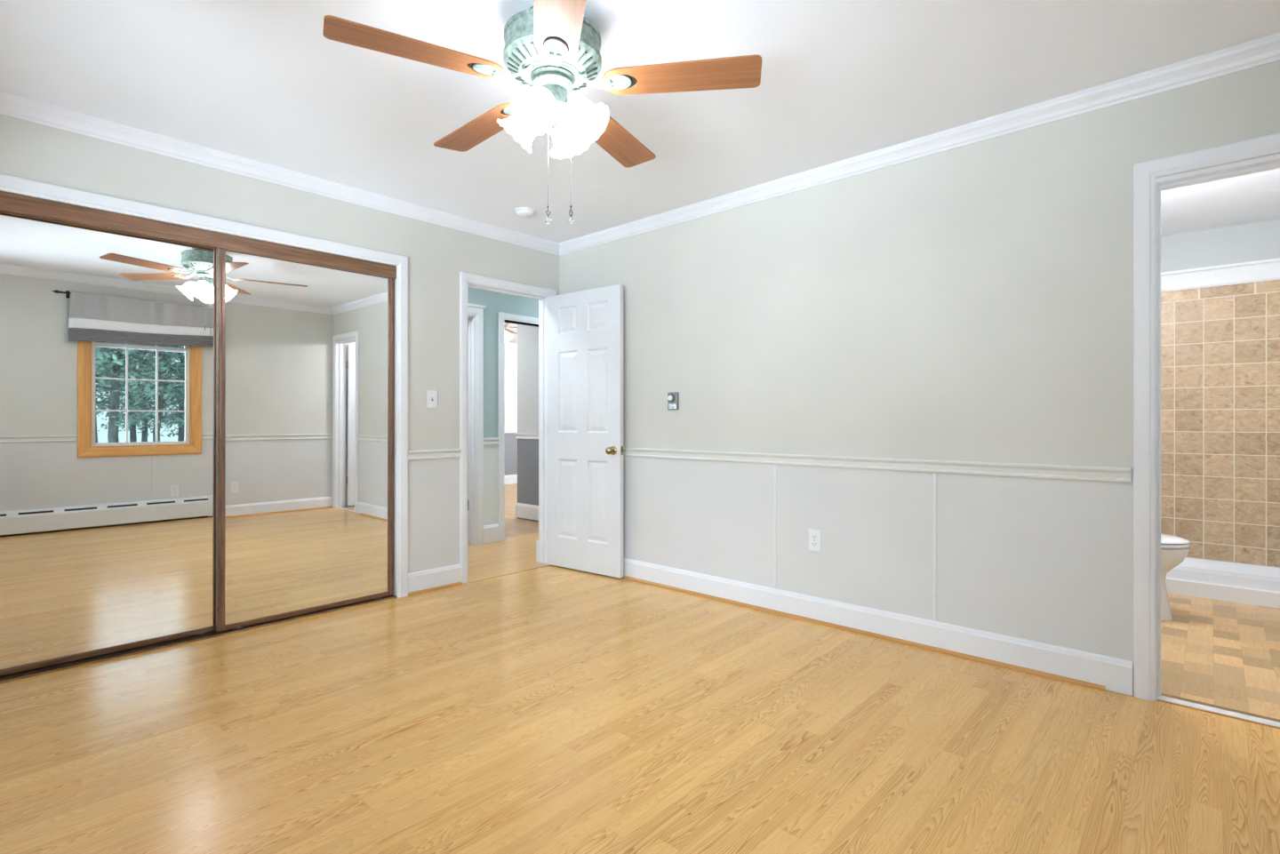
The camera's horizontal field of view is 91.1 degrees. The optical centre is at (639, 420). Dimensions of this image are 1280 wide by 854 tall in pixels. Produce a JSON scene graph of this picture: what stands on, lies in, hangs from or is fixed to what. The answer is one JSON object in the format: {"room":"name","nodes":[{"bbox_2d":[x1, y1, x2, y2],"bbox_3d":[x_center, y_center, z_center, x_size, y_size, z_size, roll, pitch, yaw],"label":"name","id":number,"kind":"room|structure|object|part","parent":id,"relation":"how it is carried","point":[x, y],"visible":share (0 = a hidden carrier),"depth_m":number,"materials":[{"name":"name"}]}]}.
{"room":"empty bedroom","nodes":[
{"label":"empty bedroom","id":0,"kind":"room"},
{"bbox_2d":[0,113,559,596],"bbox_3d":[-1.928,-0.130,3.494,0.120,2.440,3.750,0,0,42],"label":"wall","id":1,"kind":"structure","parent":0,"point":[436,254],"depth_m":3.92,"materials":[{"name":"beige paint"}]},
{"bbox_2d":[0,191,396,279],"bbox_3d":[-2.160,-0.916,3.227,0.096,0.077,1.842,0,0,42],"label":"sliding door track","id":2,"kind":"object","parent":1,"relation":"attached to","point":[9,202],"visible":1,"depth_m":3.06,"materials":[{"name":"brown wood"}]},
{"bbox_2d":[0,173,407,597],"bbox_3d":[-2.116,0.034,3.187,0.016,2.113,1.976,0,0,42],"label":"door frame","id":3,"kind":"structure","parent":1,"relation":"attached to","point":[12,184],"depth_m":3.60,"materials":[{"name":"white paint"}]},
{"bbox_2d":[0,91,559,255],"bbox_3d":[-1.824,-1.312,3.481,0.050,0.076,3.630,0,0,42],"label":"crown molding","id":4,"kind":"structure","parent":1,"relation":"attached to","point":[13,106],"depth_m":3.22,"materials":[{"name":"white paint"}]},
{"bbox_2d":[426,390,437,407],"bbox_3d":[-1.335,-0.140,4.042,0.018,0.115,0.070,0,0,42],"label":"light switch","id":5,"kind":"object","parent":1,"relation":"attached to","point":[431,395],"visible":1,"depth_m":4.04,"materials":[{"name":"white plastic"}]},
{"bbox_2d":[408,563,461,592],"bbox_3d":[-1.325,1.022,4.055,0.016,0.133,0.371,0,0,42],"label":"baseboard","id":6,"kind":"structure","parent":1,"relation":"attached to","point":[445,575],"depth_m":4.04,"materials":[{"name":"white paint"}]},
{"bbox_2d":[408,448,461,460],"bbox_3d":[-1.322,0.217,4.052,0.024,0.060,0.371,0,0,42],"label":"chair rail","id":7,"kind":"object","parent":1,"relation":"attached to","point":[448,453],"visible":1,"depth_m":4.04,"materials":[{"name":"white paint"}]},
{"bbox_2d":[408,581,462,596],"bbox_3d":[-1.313,1.081,4.044,0.015,0.017,0.371,0,0,42],"label":"trim","id":8,"kind":"structure","parent":1,"relation":"attached to","point":[460,582],"depth_m":4.03,"materials":[{"name":"brown wood"}]},
{"bbox_2d":[459,272,556,583],"bbox_3d":[-0.972,0.046,4.551,0.162,2.087,0.837,0,0,42],"label":"door frame","id":9,"kind":"structure","parent":1,"relation":"attached to","point":[464,277],"depth_m":4.48,"materials":[{"name":"white paint"}]},
{"bbox_2d":[547,284,623,578],"bbox_3d":[-0.406,0.071,4.525,0.723,2.013,0.159,0,0,37],"label":"door","id":10,"kind":"structure","parent":9,"relation":"attached to","point":[585,328],"depth_m":4.49,"materials":[{"name":"white paint"}]},
{"bbox_3d":[-0.207,0.205,4.306,0.052,0.052,0.052,0,0,37],"label":"knob","id":11,"kind":"part","parent":10,"relation":"part of","materials":[{"name":"gold metal"}]},
{"bbox_3d":[-0.122,0.205,4.309,0.008,0.060,0.023,0,0,37],"label":"latch plate","id":12,"kind":"part","parent":10,"relation":"part of","materials":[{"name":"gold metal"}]},
{"bbox_2d":[467,287,538,526],"bbox_3d":[-0.313,-0.130,6.826,0.120,2.440,5.850,0,0,42],"label":"wall","id":13,"kind":"structure","parent":0,"point":[494,303],"depth_m":5.63,"materials":[{"name":"teal paint"}]},
{"bbox_2d":[467,303,485,545],"bbox_3d":[-1.735,0.038,5.242,0.150,2.104,0.944,0,0,42],"label":"door frame","id":14,"kind":"structure","parent":13,"relation":"attached to","point":[475,312],"depth_m":5.52,"materials":[{"name":"white paint"}]},
{"bbox_2d":[483,523,499,543],"bbox_3d":[-1.331,1.009,5.607,0.016,0.158,0.162,0,0,42],"label":"baseboard","id":15,"kind":"structure","parent":13,"relation":"attached to","point":[491,532],"depth_m":5.61,"materials":[{"name":"white paint"}]},
{"bbox_2d":[483,438,499,444],"bbox_3d":[-1.329,0.183,5.605,0.022,0.058,0.162,0,0,42],"label":"chair rail","id":16,"kind":"object","parent":13,"relation":"attached to","point":[486,441],"visible":1,"depth_m":5.60,"materials":[{"name":"white paint"}]},
{"bbox_2d":[497,312,538,541],"bbox_3d":[-1.019,0.054,6.035,0.142,2.072,0.890,0,0,42],"label":"door frame","id":17,"kind":"structure","parent":13,"relation":"attached to","point":[503,317],"depth_m":5.69,"materials":[{"name":"white paint"}]},
{"bbox_2d":[504,342,517,475],"bbox_3d":[-3.368,-0.130,9.635,0.120,2.440,6.050,0,0,42],"label":"wall","id":18,"kind":"structure","parent":0,"point":[510,348],"depth_m":10.80,"materials":[{"name":"paint"}]},
{"bbox_2d":[504,474,517,484],"bbox_3d":[-3.331,1.009,9.574,0.016,0.158,5.850,0,0,42],"label":"baseboard","id":19,"kind":"structure","parent":18,"relation":"attached to","point":[510,479],"depth_m":10.79,"materials":[{"name":"white paint"}]},
{"bbox_2d":[504,429,517,432],"bbox_3d":[-3.329,0.183,9.572,0.022,0.058,5.850,0,0,42],"label":"chair rail","id":20,"kind":"object","parent":18,"relation":"attached to","point":[516,430],"depth_m":10.79,"materials":[{"name":"white paint"}]},
{"bbox_2d":[514,324,538,521],"bbox_3d":[-1.030,-0.130,6.771,0.866,2.440,0.136,0,0,42],"label":"wall","id":21,"kind":"structure","parent":0,"point":[527,336],"depth_m":6.88,"materials":[{"name":"paint"}]},
{"bbox_2d":[514,433,538,439],"bbox_3d":[-1.034,0.171,6.771,0.872,0.058,0.142,0,0,42],"label":"chair rail","id":22,"kind":"object","parent":21,"relation":"attached to","point":[517,436],"visible":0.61,"depth_m":6.87,"materials":[{"name":"white paint"}]},
{"bbox_2d":[0,483,1279,853],"bbox_3d":[-0.704,1.140,5.491,9.640,0.100,8.350,0,0,42],"label":"floor","id":23,"kind":"structure","parent":0,"point":[551,709],"depth_m":2.11,"materials":[{"name":"brown wood"}]},
{"bbox_2d":[0,595,397,683],"bbox_3d":[-2.156,1.085,3.223,0.107,0.009,1.842,0,0,42],"label":"floor track","id":24,"kind":"object","parent":23,"relation":"on","point":[19,676],"visible":0.88,"depth_m":3.00,"materials":[{"name":"brown metal"}]},
{"bbox_2d":[0,210,215,676],"bbox_3d":[-2.469,0.090,2.905,0.028,1.995,0.941,1,0,42],"label":"mirrored closet door","id":25,"kind":"structure","parent":24,"relation":"on","point":[108,337],"depth_m":2.89,"materials":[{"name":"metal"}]},
{"bbox_3d":[-2.467,-0.893,2.902,0.022,0.028,0.865,0,0,42],"label":"frame","id":26,"kind":"part","parent":25,"relation":"part of","materials":[{"name":"brown wood"}]},
{"bbox_3d":[-2.475,1.064,2.910,0.022,0.028,0.865,0,0,42],"label":"frame","id":27,"kind":"part","parent":25,"relation":"part of","materials":[{"name":"brown metal"}]},
{"bbox_2d":[216,248,394,631],"bbox_3d":[-1.843,0.090,3.545,0.027,1.995,0.937,0,0,42],"label":"mirrored closet door","id":28,"kind":"structure","parent":24,"relation":"on","point":[305,353],"depth_m":3.49,"materials":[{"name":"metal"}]},
{"bbox_3d":[-1.847,1.064,3.548,0.022,0.028,0.861,0,0,42],"label":"frame","id":29,"kind":"part","parent":28,"relation":"part of","materials":[{"name":"brown metal"}]},
{"bbox_3d":[-1.842,-0.893,3.544,0.022,0.028,0.861,0,0,42],"label":"frame","id":30,"kind":"part","parent":28,"relation":"part of","materials":[{"name":"brown wood"}]},
{"bbox_2d":[470,564,551,583],"bbox_3d":[-0.904,1.090,4.482,0.005,0.002,0.714,0,0,42],"label":"threshold","id":31,"kind":"object","parent":23,"relation":"on","point":[551,564],"visible":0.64,"depth_m":4.44,"materials":[{"name":"beige wood"}]},
{"bbox_2d":[1156,696,1279,728],"bbox_3d":[2.243,1.097,2.277,0.565,0.026,0.044,0,0,42],"label":"threshold","id":32,"kind":"object","parent":23,"relation":"on","point":[1163,698],"visible":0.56,"depth_m":2.34,"materials":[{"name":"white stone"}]},
{"bbox_2d":[0,0,1279,343],"bbox_3d":[-0.664,-1.400,5.535,9.640,0.100,8.470,0,0,42],"label":"ceiling","id":33,"kind":"structure","parent":0,"point":[261,81],"depth_m":2.50,"materials":[{"name":"white paint"}]},
{"bbox_2d":[504,322,517,342],"bbox_3d":[-1.765,-1.022,7.720,1.121,0.655,1.078,0,0,42],"label":"ceiling fan","id":34,"kind":"object","parent":33,"relation":"hanging from","point":[508,337],"visible":0.14,"depth_m":7.74,"materials":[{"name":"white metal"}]},
{"bbox_3d":[-1.643,-1.054,7.727,0.130,0.111,0.130,-36,-7,10],"label":"lamp shade","id":35,"kind":"part","parent":34,"relation":"part of","materials":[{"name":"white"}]},
{"bbox_2d":[514,207,535,217],"bbox_3d":[-0.737,-1.331,4.030,0.132,0.039,0.132,0,0,42],"label":"smoke detector","id":36,"kind":"object","parent":33,"relation":"attached to","point":[521,212],"visible":1,"depth_m":3.99,"materials":[{"name":"white plastic"}]},
{"bbox_2d":[322,0,762,223],"bbox_3d":[-0.336,-1.007,2.091,1.283,0.686,1.347,0,0,-28],"label":"ceiling fan","id":37,"kind":"object","parent":33,"relation":"hanging from","point":[550,47],"visible":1,"depth_m":2.04,"materials":[{"name":"brown wood"}]},
{"bbox_3d":[-0.672,-1.125,1.911,0.520,0.006,0.150,0,8,-28],"label":"fan blade","id":38,"kind":"part","parent":37,"relation":"part of","materials":[{"name":"brown wood"}]},
{"bbox_3d":[-0.603,-1.125,2.411,0.520,0.006,0.150,0,7,44],"label":"fan blade","id":39,"kind":"part","parent":37,"relation":"part of","materials":[{"name":"brown wood"}]},
{"bbox_3d":[-0.411,-1.140,2.048,0.130,0.055,0.040,0,7,-28],"label":"blade arm","id":40,"kind":"part","parent":37,"relation":"part of"},
{"bbox_3d":[-0.395,-1.013,2.145,0.118,0.152,0.152,-45,-12,12],"label":"lamp shade","id":41,"kind":"part","parent":37,"relation":"part of","materials":[{"name":"white glass"}]},
{"bbox_3d":[-0.325,-1.013,2.011,0.152,0.152,0.118,0,44,17],"label":"lamp shade","id":42,"kind":"part","parent":37,"relation":"part of","materials":[{"name":"white glass"}]},
{"bbox_3d":[-0.322,-1.021,2.019,0.047,0.048,0.082,0,44,17],"label":"light bulb","id":43,"kind":"part","parent":37,"relation":"part of","materials":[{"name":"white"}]},
{"bbox_3d":[-0.309,-1.051,2.052,0.039,0.043,0.060,0,0,31],"label":"lamp arm","id":44,"kind":"part","parent":37,"relation":"part of"},
{"bbox_3d":[-0.309,-0.863,2.114,0.003,0.278,0.003,0,0,42],"label":"pull chain","id":45,"kind":"part","parent":37,"relation":"part of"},
{"bbox_3d":[-0.267,-1.140,1.981,0.040,0.055,0.130,8,-1,-10],"label":"blade arm","id":46,"kind":"part","parent":37,"relation":"part of"},
{"bbox_3d":[-0.217,-1.125,1.690,0.150,0.006,0.520,8,-1,-10],"label":"fan blade","id":47,"kind":"part","parent":37,"relation":"part of","materials":[{"name":"brown wood"}]},
{"bbox_3d":[-0.262,-1.013,2.216,0.152,0.152,0.118,0,-44,17],"label":"lamp shade","id":48,"kind":"part","parent":37,"relation":"part of","materials":[{"name":"white glass"}]},
{"bbox_3d":[-0.236,-1.140,2.236,0.040,0.055,0.130,-8,-4,26],"label":"blade arm","id":49,"kind":"part","parent":37,"relation":"part of"},
{"bbox_3d":[-0.240,-0.889,2.114,0.019,0.331,0.004,0,0,0],"label":"pull chain","id":50,"kind":"part","parent":37,"relation":"part of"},
{"bbox_3d":[-0.199,-1.021,2.085,0.082,0.048,0.047,45,12,12],"label":"light bulb","id":51,"kind":"part","parent":37,"relation":"part of","materials":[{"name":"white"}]},
{"bbox_3d":[-0.191,-1.013,2.082,0.118,0.152,0.152,45,12,12],"label":"lamp shade","id":52,"kind":"part","parent":37,"relation":"part of","materials":[{"name":"white glass"}]},
{"bbox_3d":[-0.159,-1.140,2.097,0.130,0.055,0.040,0,-7,8],"label":"blade arm","id":53,"kind":"part","parent":37,"relation":"part of"},
{"bbox_3d":[-0.106,-1.125,2.501,0.150,0.006,0.520,-8,-4,26],"label":"fan blade","id":54,"kind":"part","parent":37,"relation":"part of","materials":[{"name":"brown wood"}]},
{"bbox_3d":[0.133,-1.125,2.055,0.520,0.006,0.150,0,-7,8],"label":"fan blade","id":55,"kind":"part","parent":37,"relation":"part of","materials":[{"name":"brown wood"}]},
{"bbox_2d":[559,60,1279,695],"bbox_3d":[0.928,-0.130,3.510,4.320,2.440,0.120,0,0,42],"label":"wall","id":56,"kind":"structure","parent":0,"point":[974,301],"depth_m":3.04,"materials":[{"name":"beige paint"}]},
{"bbox_2d":[667,392,678,409],"bbox_3d":[0.208,-0.127,4.062,0.084,0.114,0.034,0,0,42],"label":"timer","id":57,"kind":"object","parent":56,"relation":"attached to","point":[672,397],"visible":1,"depth_m":4.05,"materials":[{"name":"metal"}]},
{"bbox_3d":[0.199,-0.147,4.061,0.038,0.038,0.020,0,0,42],"label":"dial knob","id":58,"kind":"part","parent":57,"relation":"part of","materials":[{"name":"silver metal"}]},
{"bbox_3d":[0.211,-0.093,4.066,0.060,0.031,0.002,0,0,42],"label":"plate","id":59,"kind":"part","parent":57,"relation":"part of","materials":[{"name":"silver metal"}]},
{"bbox_2d":[773,464,776,589],"bbox_3d":[0.768,0.601,3.570,0.016,0.708,0.007,0,0,42],"label":"batten","id":60,"kind":"object","parent":56,"relation":"attached to","point":[774,465],"visible":1,"depth_m":3.57,"materials":[{"name":"white paint"}]},
{"bbox_2d":[808,528,821,551],"bbox_3d":[0.948,0.649,3.405,0.072,0.118,0.009,0,0,42],"label":"wall outlet","id":61,"kind":"object","parent":56,"relation":"attached to","point":[814,535],"visible":1,"depth_m":3.40,"materials":[{"name":"white plastic"}]},
{"bbox_2d":[811,534,817,539],"bbox_3d":[0.947,0.629,3.403,0.033,0.025,0.003,0,0,42],"label":"receptacle","id":62,"kind":"object","parent":61,"relation":"attached to","point":[813,536],"depth_m":3.40,"materials":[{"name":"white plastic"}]},
{"bbox_2d":[811,541,817,546],"bbox_3d":[0.947,0.668,3.403,0.033,0.025,0.003,0,0,42],"label":"receptacle","id":63,"kind":"object","parent":61,"relation":"attached to","point":[813,543],"depth_m":3.40,"materials":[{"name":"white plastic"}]},
{"bbox_2d":[621,575,1104,691],"bbox_3d":[0.628,1.081,3.671,3.380,0.017,0.015,0,0,42],"label":"trim","id":64,"kind":"structure","parent":56,"relation":"attached to","point":[1092,685],"depth_m":3.09,"materials":[{"name":"brown wood"}]},
{"bbox_2d":[623,448,1130,483],"bbox_3d":[0.658,0.217,3.659,3.481,0.060,0.024,0,0,42],"label":"chair rail","id":65,"kind":"object","parent":56,"relation":"attached to","point":[1064,472],"visible":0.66,"depth_m":3.06,"materials":[{"name":"white paint"}]},
{"bbox_2d":[623,557,1132,695],"bbox_3d":[0.663,1.022,3.660,3.486,0.133,0.016,0,0,42],"label":"baseboard","id":66,"kind":"structure","parent":56,"relation":"attached to","point":[1115,674],"depth_m":3.04,"materials":[{"name":"white paint"}]},
{"bbox_2d":[559,32,1279,255],"bbox_3d":[0.915,-1.312,3.407,4.200,0.076,0.050,0,0,42],"label":"crown molding","id":67,"kind":"structure","parent":56,"relation":"attached to","point":[1266,50],"depth_m":2.82,"materials":[{"name":"white paint"}]},
{"bbox_2d":[933,472,936,621],"bbox_3d":[1.405,0.601,2.990,0.016,0.708,0.007,0,0,42],"label":"batten","id":68,"kind":"object","parent":56,"relation":"attached to","point":[934,474],"visible":1,"depth_m":2.99,"materials":[{"name":"white paint"}]},
{"bbox_2d":[1133,132,1279,701],"bbox_3d":[2.254,0.038,2.293,0.701,2.104,0.138,0,0,42],"label":"door frame","id":69,"kind":"structure","parent":56,"relation":"attached to","point":[1145,173],"depth_m":2.45,"materials":[{"name":"white paint"}]},
{"bbox_2d":[1160,218,1279,567],"bbox_3d":[3.936,-0.130,4.571,1.300,2.440,0.120,0,0,42],"label":"tiled wall","id":70,"kind":"structure","parent":0,"point":[1220,345],"depth_m":4.38,"materials":[{"name":"tile"}]},
{"bbox_2d":[1160,257,1279,292],"bbox_3d":[3.881,-1.011,4.510,1.300,0.142,0.046,0,0,42],"label":"trim","id":71,"kind":"structure","parent":70,"relation":"attached to","point":[1265,270],"depth_m":4.36,"materials":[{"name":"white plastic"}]},
{"bbox_2d":[1160,592,1279,719],"bbox_3d":[3.024,1.140,3.569,1.540,0.100,2.830,0,0,42],"label":"floor","id":72,"kind":"structure","parent":0,"point":[1217,652],"depth_m":2.94,"materials":[{"name":"tile"}]},
{"bbox_2d":[1160,533,1190,620],"bbox_3d":[2.712,0.703,3.644,0.726,0.775,0.430,0,0,42],"label":"toilet","id":73,"kind":"object","parent":72,"relation":"on","point":[1174,549],"visible":0.22,"depth_m":3.39,"materials":[{"name":"white ceramic"}]},
{"bbox_3d":[2.796,0.650,3.567,0.495,0.026,0.366,0,0,42],"label":"lid","id":74,"kind":"part","parent":73,"relation":"part of","materials":[{"name":"white ceramic"}]},
{"bbox_3d":[2.796,0.675,3.567,0.497,0.017,0.368,0,0,42],"label":"seat","id":75,"kind":"part","parent":73,"relation":"part of","materials":[{"name":"white ceramic"}]},
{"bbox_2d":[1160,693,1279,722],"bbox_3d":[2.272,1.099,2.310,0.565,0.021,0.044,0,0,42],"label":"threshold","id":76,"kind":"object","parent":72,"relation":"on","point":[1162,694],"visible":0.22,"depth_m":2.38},
{"bbox_2d":[1165,557,1279,608],"bbox_3d":[3.633,1.034,4.237,1.294,0.113,0.778,0,0,42],"label":"shower tray","id":77,"kind":"object","parent":72,"relation":"on","point":[1222,580],"visible":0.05,"depth_m":4.03,"materials":[{"name":"white ceramic"}]}
]}

